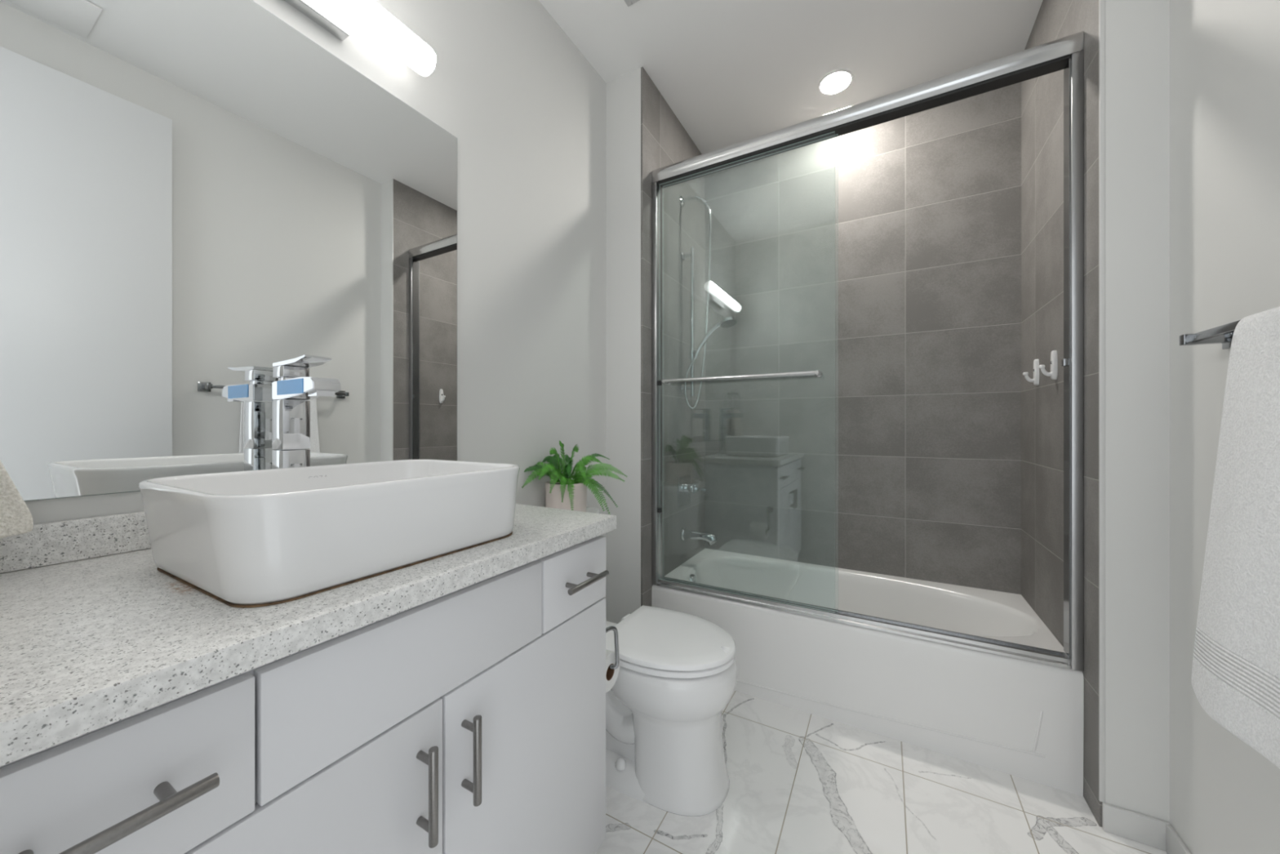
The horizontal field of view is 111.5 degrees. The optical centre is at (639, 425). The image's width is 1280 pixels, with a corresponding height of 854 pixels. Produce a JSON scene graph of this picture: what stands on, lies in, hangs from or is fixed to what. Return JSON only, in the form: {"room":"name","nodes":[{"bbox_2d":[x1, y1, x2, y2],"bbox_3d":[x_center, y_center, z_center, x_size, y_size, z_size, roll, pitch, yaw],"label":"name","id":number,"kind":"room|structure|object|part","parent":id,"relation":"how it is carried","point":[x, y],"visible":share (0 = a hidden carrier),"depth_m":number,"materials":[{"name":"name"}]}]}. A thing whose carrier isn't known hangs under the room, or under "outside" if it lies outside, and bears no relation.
{"room":"bathroom","nodes":[
{"label":"bathroom","id":0,"kind":"room"},
{"bbox_2d":[24,0,605,597],"bbox_3d":[-0.659,-0.251,1.314,0.100,2.787,1.845,0,0,29],"label":"wall","id":1,"kind":"structure","parent":0,"point":[524,108],"depth_m":1.58,"materials":[{"name":"white paint"}]},
{"bbox_2d":[0,511,151,573],"bbox_3d":[-0.795,0.188,0.947,0.019,0.066,0.936,0,0,29],"label":"backsplash","id":2,"kind":"structure","parent":1,"relation":"attached to","point":[51,543],"depth_m":0.71,"materials":[{"name":"stone"}]},
{"bbox_2d":[0,0,457,501],"bbox_3d":[-0.781,-0.389,0.987,0.006,1.014,0.855,0,0,29],"label":"mirror","id":3,"kind":"object","parent":1,"relation":"attached to","point":[197,197],"visible":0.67,"depth_m":0.85,"materials":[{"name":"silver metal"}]},
{"bbox_2d":[284,0,435,76],"bbox_3d":[-0.755,-0.988,0.927,0.110,0.084,0.656,0,0,29],"label":"vanity light","id":4,"kind":"object","parent":1,"relation":"attached to","point":[335,16],"visible":1,"depth_m":1.05,"materials":[{"name":"frosted acrylic"},{"name":"chrome"}]},
{"bbox_3d":[-0.994,-0.211,0.559,0.054,0.176,0.159,0,0,29],"label":"towel ring","id":5,"kind":"object","parent":1,"relation":"attached to","visible":0},
{"bbox_2d":[0,460,33,537],"bbox_3d":[-0.965,0.025,0.561,0.048,0.322,0.212,0,0,29],"label":"hand towel","id":6,"kind":"object","parent":5,"relation":"hanging from","point":[15,517],"visible":1,"depth_m":0.63,"materials":[{"name":"beige fabric"}]},
{"bbox_2d":[545,479,586,511],"bbox_3d":[-0.284,0.280,1.680,0.160,0.125,0.160,0,0,29],"label":"pot","id":7,"kind":"object","parent":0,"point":[575,490],"depth_m":1.61,"materials":[{"name":"white ceramic"}]},
{"bbox_2d":[605,66,705,623],"bbox_3d":[0.100,-0.251,2.459,0.300,2.787,0.895,0,0,29],"label":"wall","id":8,"kind":"structure","parent":0,"point":[664,141],"depth_m":2.07,"materials":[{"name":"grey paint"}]},
{"bbox_2d":[680,246,697,396],"bbox_3d":[0.274,-0.559,2.358,0.102,0.805,0.052,0,0,29],"label":"slide bar","id":9,"kind":"object","parent":8,"relation":"attached to","point":[691,351],"visible":0.88,"depth_m":2.35,"materials":[{"name":"silver metal"}]},
{"bbox_2d":[693,315,737,359],"bbox_3d":[0.389,-0.456,2.267,0.238,0.204,0.092,0,0,29],"label":"shower","id":10,"kind":"object","parent":9,"relation":"attached to","point":[727,321],"visible":1,"depth_m":2.25,"materials":[{"name":"silver metal"}]},
{"bbox_3d":[0.356,-0.445,2.287,0.160,0.183,0.025,0,0,29],"label":"handle","id":11,"kind":"part","parent":10,"relation":"part of","materials":[{"name":"silver metal"}]},
{"bbox_2d":[677,474,706,506],"bbox_3d":[0.298,0.358,2.368,0.134,0.160,0.160,0,0,29],"label":"shower valve","id":12,"kind":"object","parent":8,"relation":"attached to","point":[685,487],"visible":1,"depth_m":2.36,"materials":[{"name":"silver metal"}]},
{"bbox_3d":[0.326,0.343,2.352,0.072,0.048,0.048,0,0,29],"label":"lever","id":13,"kind":"part","parent":12,"relation":"part of","materials":[{"name":"silver metal"}]},
{"bbox_2d":[679,195,707,207],"bbox_3d":[0.292,-1.208,2.342,0.149,0.084,0.056,0,0,29],"label":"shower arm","id":14,"kind":"object","parent":8,"relation":"attached to","point":[682,201],"visible":1,"depth_m":2.34,"materials":[{"name":"silver metal"}]},
{"bbox_2d":[684,203,711,408],"bbox_3d":[0.308,-0.632,2.324,0.148,1.092,0.024,0,0,18],"label":"shower hose","id":15,"kind":"object","parent":14,"relation":"hanging from","point":[706,204],"visible":0.96,"depth_m":2.30,"materials":[{"name":"silver metal"}]},
{"bbox_2d":[680,527,717,545],"bbox_3d":[0.320,0.599,2.338,0.200,0.079,0.068,0,0,29],"label":"tub spout","id":16,"kind":"object","parent":8,"relation":"attached to","point":[711,538],"visible":1,"depth_m":2.32,"materials":[{"name":"silver metal"}]},
{"bbox_2d":[538,0,1043,154],"bbox_3d":[0.380,-1.694,1.186,2.036,0.100,2.840,0,0,29],"label":"ceiling","id":17,"kind":"structure","parent":0,"point":[731,72],"depth_m":1.88,"materials":[{"name":"white paint"}]},
{"bbox_2d":[623,0,639,6],"bbox_3d":[0.027,-1.638,1.573,0.254,0.012,0.149,0,0,29],"label":"ceiling vent","id":18,"kind":"object","parent":17,"relation":"in","point":[628,2],"visible":1,"depth_m":1.68,"materials":[{"name":"grey"}]},
{"bbox_2d":[817,69,853,95],"bbox_3d":[0.937,-1.641,2.089,0.160,0.004,0.160,0,0,29],"label":"recessed light","id":19,"kind":"object","parent":17,"relation":"in","point":[836,82],"visible":1,"depth_m":2.08,"materials":[{"name":"white plastic"}]},
{"bbox_2d":[705,82,1021,594],"bbox_3d":[1.080,-0.251,2.364,1.501,2.787,0.100,0,0,29],"label":"wall","id":20,"kind":"structure","parent":0,"point":[883,260],"depth_m":2.23,"materials":[{"name":"grey tile"}]},
{"bbox_2d":[595,690,1167,853],"bbox_3d":[0.111,1.193,0.707,2.036,0.100,3.940,0,0,29],"label":"floor","id":21,"kind":"structure","parent":0,"point":[801,782],"depth_m":1.31,"materials":[{"name":"stone"}]},
{"bbox_2d":[0,535,608,853],"bbox_3d":[-0.536,0.699,0.802,0.612,0.888,0.898,0,0,29],"label":"vanity cabinet","id":22,"kind":"object","parent":21,"relation":"on","point":[470,719],"visible":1,"depth_m":0.59,"materials":[{"name":"white paint"}]},
{"bbox_3d":[-0.452,0.341,0.367,0.039,0.013,0.136,0,0,29],"label":"handle","id":23,"kind":"part","parent":22,"relation":"part of","materials":[{"name":"silver metal"}]},
{"bbox_3d":[-0.477,0.344,0.380,0.018,0.146,0.219,0,0,29],"label":"drawer","id":24,"kind":"part","parent":22,"relation":"part of","materials":[{"name":"white paint"}]},
{"bbox_2d":[0,503,616,766],"bbox_3d":[-0.545,0.238,0.806,0.594,0.034,0.936,0,0,29],"label":"countertop","id":25,"kind":"structure","parent":22,"relation":"on","point":[87,645],"depth_m":0.49,"materials":[{"name":"stone"}]},
{"bbox_2d":[271,354,341,468],"bbox_3d":[-0.684,0.042,0.890,0.174,0.358,0.053,0,0,29],"label":"faucet","id":26,"kind":"object","parent":25,"relation":"on","point":[291,406],"visible":0.8,"depth_m":0.90,"materials":[{"name":"silver metal"}]},
{"bbox_3d":[-0.698,-0.114,0.898,0.136,0.046,0.047,0,0,29],"label":"handle","id":27,"kind":"part","parent":26,"relation":"part of","materials":[{"name":"silver metal"}]},
{"bbox_3d":[-0.683,-0.074,0.890,0.172,0.041,0.049,0,0,29],"label":"spout","id":28,"kind":"part","parent":26,"relation":"part of","materials":[{"name":"silver metal"}]},
{"bbox_2d":[137,459,519,607],"bbox_3d":[-0.507,0.152,0.791,0.384,0.138,0.489,0,0,29],"label":"vessel sink","id":29,"kind":"object","parent":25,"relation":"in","point":[273,536],"visible":1,"depth_m":0.61,"materials":[{"name":"white ceramic"}]},
{"bbox_2d":[521,440,626,515],"bbox_3d":[-0.255,0.199,1.666,0.397,0.288,0.233,0,0,-31],"label":"potted fern","id":30,"kind":"object","parent":25,"relation":"on","point":[563,492],"visible":0.94,"depth_m":1.63,"materials":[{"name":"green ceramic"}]},
{"bbox_3d":[-0.421,0.713,0.480,0.018,0.586,0.448,0,0,29],"label":"door","id":31,"kind":"part","parent":22,"relation":"part of","materials":[{"name":"white paint"}]},
{"bbox_3d":[-0.311,0.344,0.674,0.018,0.146,0.448,0,0,29],"label":"false drawer","id":32,"kind":"part","parent":22,"relation":"part of","materials":[{"name":"white paint"}]},
{"bbox_3d":[-0.306,0.529,0.627,0.039,0.136,0.013,0,0,29],"label":"handle","id":33,"kind":"part","parent":22,"relation":"part of","materials":[{"name":"silver metal"}]},
{"bbox_3d":[-0.268,0.529,0.695,0.039,0.136,0.013,0,0,29],"label":"handle","id":34,"kind":"part","parent":22,"relation":"part of","materials":[{"name":"silver metal"}]},
{"bbox_3d":[-0.200,0.713,0.873,0.018,0.586,0.446,0,0,29],"label":"door","id":35,"kind":"part","parent":22,"relation":"part of","materials":[{"name":"white paint"}]},
{"bbox_3d":[-0.145,0.344,0.970,0.018,0.146,0.223,0,0,29],"label":"drawer","id":36,"kind":"part","parent":22,"relation":"part of","materials":[{"name":"white paint"}]},
{"bbox_3d":[-0.121,0.341,0.956,0.039,0.013,0.136,0,0,29],"label":"handle","id":37,"kind":"part","parent":22,"relation":"part of","materials":[{"name":"silver metal"}]},
{"bbox_2d":[605,625,619,669],"bbox_3d":[-0.134,0.582,1.152,0.127,0.137,0.104,0,0,29],"label":"toilet paper holder","id":38,"kind":"object","parent":22,"relation":"attached to","point":[608,628],"visible":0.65,"depth_m":1.16,"materials":[{"name":"grey metal"}]},
{"bbox_2d":[605,648,619,692],"bbox_3d":[-0.121,0.658,1.187,0.096,0.098,0.098,0,0,29],"label":"toilet paper roll","id":39,"kind":"object","parent":38,"relation":"hanging from","point":[611,675],"visible":0.27,"depth_m":1.17,"materials":[{"name":"white paper"}]},
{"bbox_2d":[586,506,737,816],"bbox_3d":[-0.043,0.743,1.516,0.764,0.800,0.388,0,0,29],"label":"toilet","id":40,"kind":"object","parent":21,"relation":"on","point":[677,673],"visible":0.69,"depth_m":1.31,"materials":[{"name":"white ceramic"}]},
{"bbox_3d":[-0.289,0.360,1.654,0.199,0.034,0.388,0,0,29],"label":"tank lid","id":41,"kind":"part","parent":40,"relation":"part of","materials":[{"name":"white ceramic"}]},
{"bbox_3d":[0.107,0.696,1.431,0.413,0.020,0.372,0,0,29],"label":"lid","id":42,"kind":"part","parent":40,"relation":"part of","materials":[{"name":"white plastic"}]},
{"bbox_3d":[0.107,0.721,1.431,0.407,0.018,0.366,0,0,29],"label":"seat","id":43,"kind":"part","parent":40,"relation":"part of","materials":[{"name":"white plastic"}]},
{"bbox_2d":[651,548,1084,796],"bbox_3d":[0.881,0.951,2.011,1.499,0.385,0.708,0,0,29],"label":"bathtub","id":44,"kind":"object","parent":21,"relation":"on","point":[1020,717],"visible":0.87,"depth_m":1.66,"materials":[{"name":"white ceramic"}]},
{"bbox_2d":[651,31,1084,671],"bbox_3d":[0.724,-0.234,1.731,1.499,1.981,0.071,0,0,29],"label":"shower door frame","id":45,"kind":"structure","parent":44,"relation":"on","point":[1066,53],"depth_m":1.48,"materials":[{"name":"aluminium"},{"name":"clear greenish glass"},{"name":"black rubber"}]},
{"bbox_2d":[659,131,838,613],"bbox_3d":[0.412,-0.207,1.860,0.765,1.876,0.065,0,0,29],"label":"shower door","id":46,"kind":"structure","parent":45,"relation":"attached to","point":[804,373],"depth_m":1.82,"materials":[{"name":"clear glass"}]},
{"bbox_3d":[0.693,-0.203,1.698,0.024,0.024,0.058,0,0,29],"label":"rail post","id":47,"kind":"part","parent":46,"relation":"part of","materials":[{"name":"silver metal"}]},
{"bbox_3d":[0.724,-1.189,1.731,1.499,0.072,0.071,0,0,29],"label":"header rail","id":48,"kind":"part","parent":45,"relation":"part of","materials":[{"name":"silver metal"}]},
{"bbox_2d":[1021,0,1169,826],"bbox_3d":[1.636,-0.251,1.582,0.235,2.787,0.919,0,0,29],"label":"wall","id":49,"kind":"structure","parent":0,"point":[1137,32],"depth_m":1.22,"materials":[{"name":"white paint"}]},
{"bbox_2d":[1022,359,1039,385],"bbox_3d":[1.566,-0.211,1.747,0.047,0.105,0.032,0,0,29],"label":"hook","id":50,"kind":"object","parent":49,"relation":"attached to","point":[1036,362],"visible":1,"depth_m":1.73,"materials":[{"name":"white plastic"}]},
{"bbox_3d":[1.563,-0.193,1.749,0.039,0.042,0.017,0,0,29],"label":"hook arm","id":51,"kind":"part","parent":50,"relation":"part of","materials":[{"name":"white plastic"}]},
{"bbox_3d":[1.581,-0.211,1.738,0.013,0.105,0.032,0,0,29],"label":"plate","id":52,"kind":"part","parent":50,"relation":"part of","materials":[{"name":"white plastic"}]},
{"bbox_2d":[1038,350,1057,379],"bbox_3d":[1.464,-0.215,1.565,0.047,0.105,0.032,0,0,29],"label":"hook","id":53,"kind":"object","parent":49,"relation":"attached to","point":[1054,363],"visible":1,"depth_m":1.55,"materials":[{"name":"white plastic"}]},
{"bbox_3d":[1.461,-0.197,1.567,0.039,0.042,0.017,0,0,29],"label":"hook arm","id":54,"kind":"part","parent":53,"relation":"part of","materials":[{"name":"white plastic"}]},
{"bbox_3d":[1.479,-0.215,1.557,0.013,0.105,0.032,0,0,29],"label":"plate","id":55,"kind":"part","parent":53,"relation":"part of","materials":[{"name":"white plastic"}]},
{"bbox_2d":[1098,0,1105,802],"bbox_3d":[1.312,-0.287,1.238,0.011,2.711,0.006,0,0,29],"label":"trim","id":56,"kind":"structure","parent":49,"relation":"attached to","point":[1101,2],"depth_m":1.24,"materials":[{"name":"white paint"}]},
{"bbox_2d":[1102,802,1171,851],"bbox_3d":[1.366,1.105,1.200,0.131,0.076,0.012,0,0,29],"label":"baseboard","id":57,"kind":"structure","parent":49,"relation":"attached to","point":[1140,828],"depth_m":1.20,"materials":[{"name":"white paint"}]},
{"bbox_2d":[1169,0,1279,853],"bbox_3d":[1.023,-0.251,0.355,0.100,2.787,1.821,0,0,29],"label":"wall","id":58,"kind":"structure","parent":0,"point":[1224,55],"depth_m":1.04,"materials":[{"name":"white paint"}]},
{"bbox_2d":[1166,824,1191,853],"bbox_3d":[0.972,1.105,0.377,0.012,0.076,1.808,0,0,29],"label":"baseboard","id":59,"kind":"structure","parent":58,"relation":"attached to","point":[1175,844],"depth_m":1.14,"materials":[{"name":"white paint"}]},
{"bbox_2d":[1178,320,1239,349],"bbox_3d":[1.112,-0.194,0.697,0.080,0.048,0.680,0,0,29],"label":"towel bar","id":60,"kind":"object","parent":58,"relation":"attached to","point":[1223,334],"visible":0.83,"depth_m":0.95,"materials":[{"name":"grey metal"}]},
{"bbox_3d":[1.267,-0.194,0.972,0.080,0.048,0.048,0,0,29],"label":"wall post","id":61,"kind":"part","parent":60,"relation":"part of","materials":[{"name":"grey metal"}]},
{"bbox_2d":[1191,306,1279,768],"bbox_3d":[1.060,0.171,0.702,0.097,0.757,0.370,0,0,29],"label":"bath towel","id":62,"kind":"object","parent":60,"relation":"hanging from","point":[1235,679],"visible":1,"depth_m":0.77,"materials":[{"name":"white fabric"}]}
]}

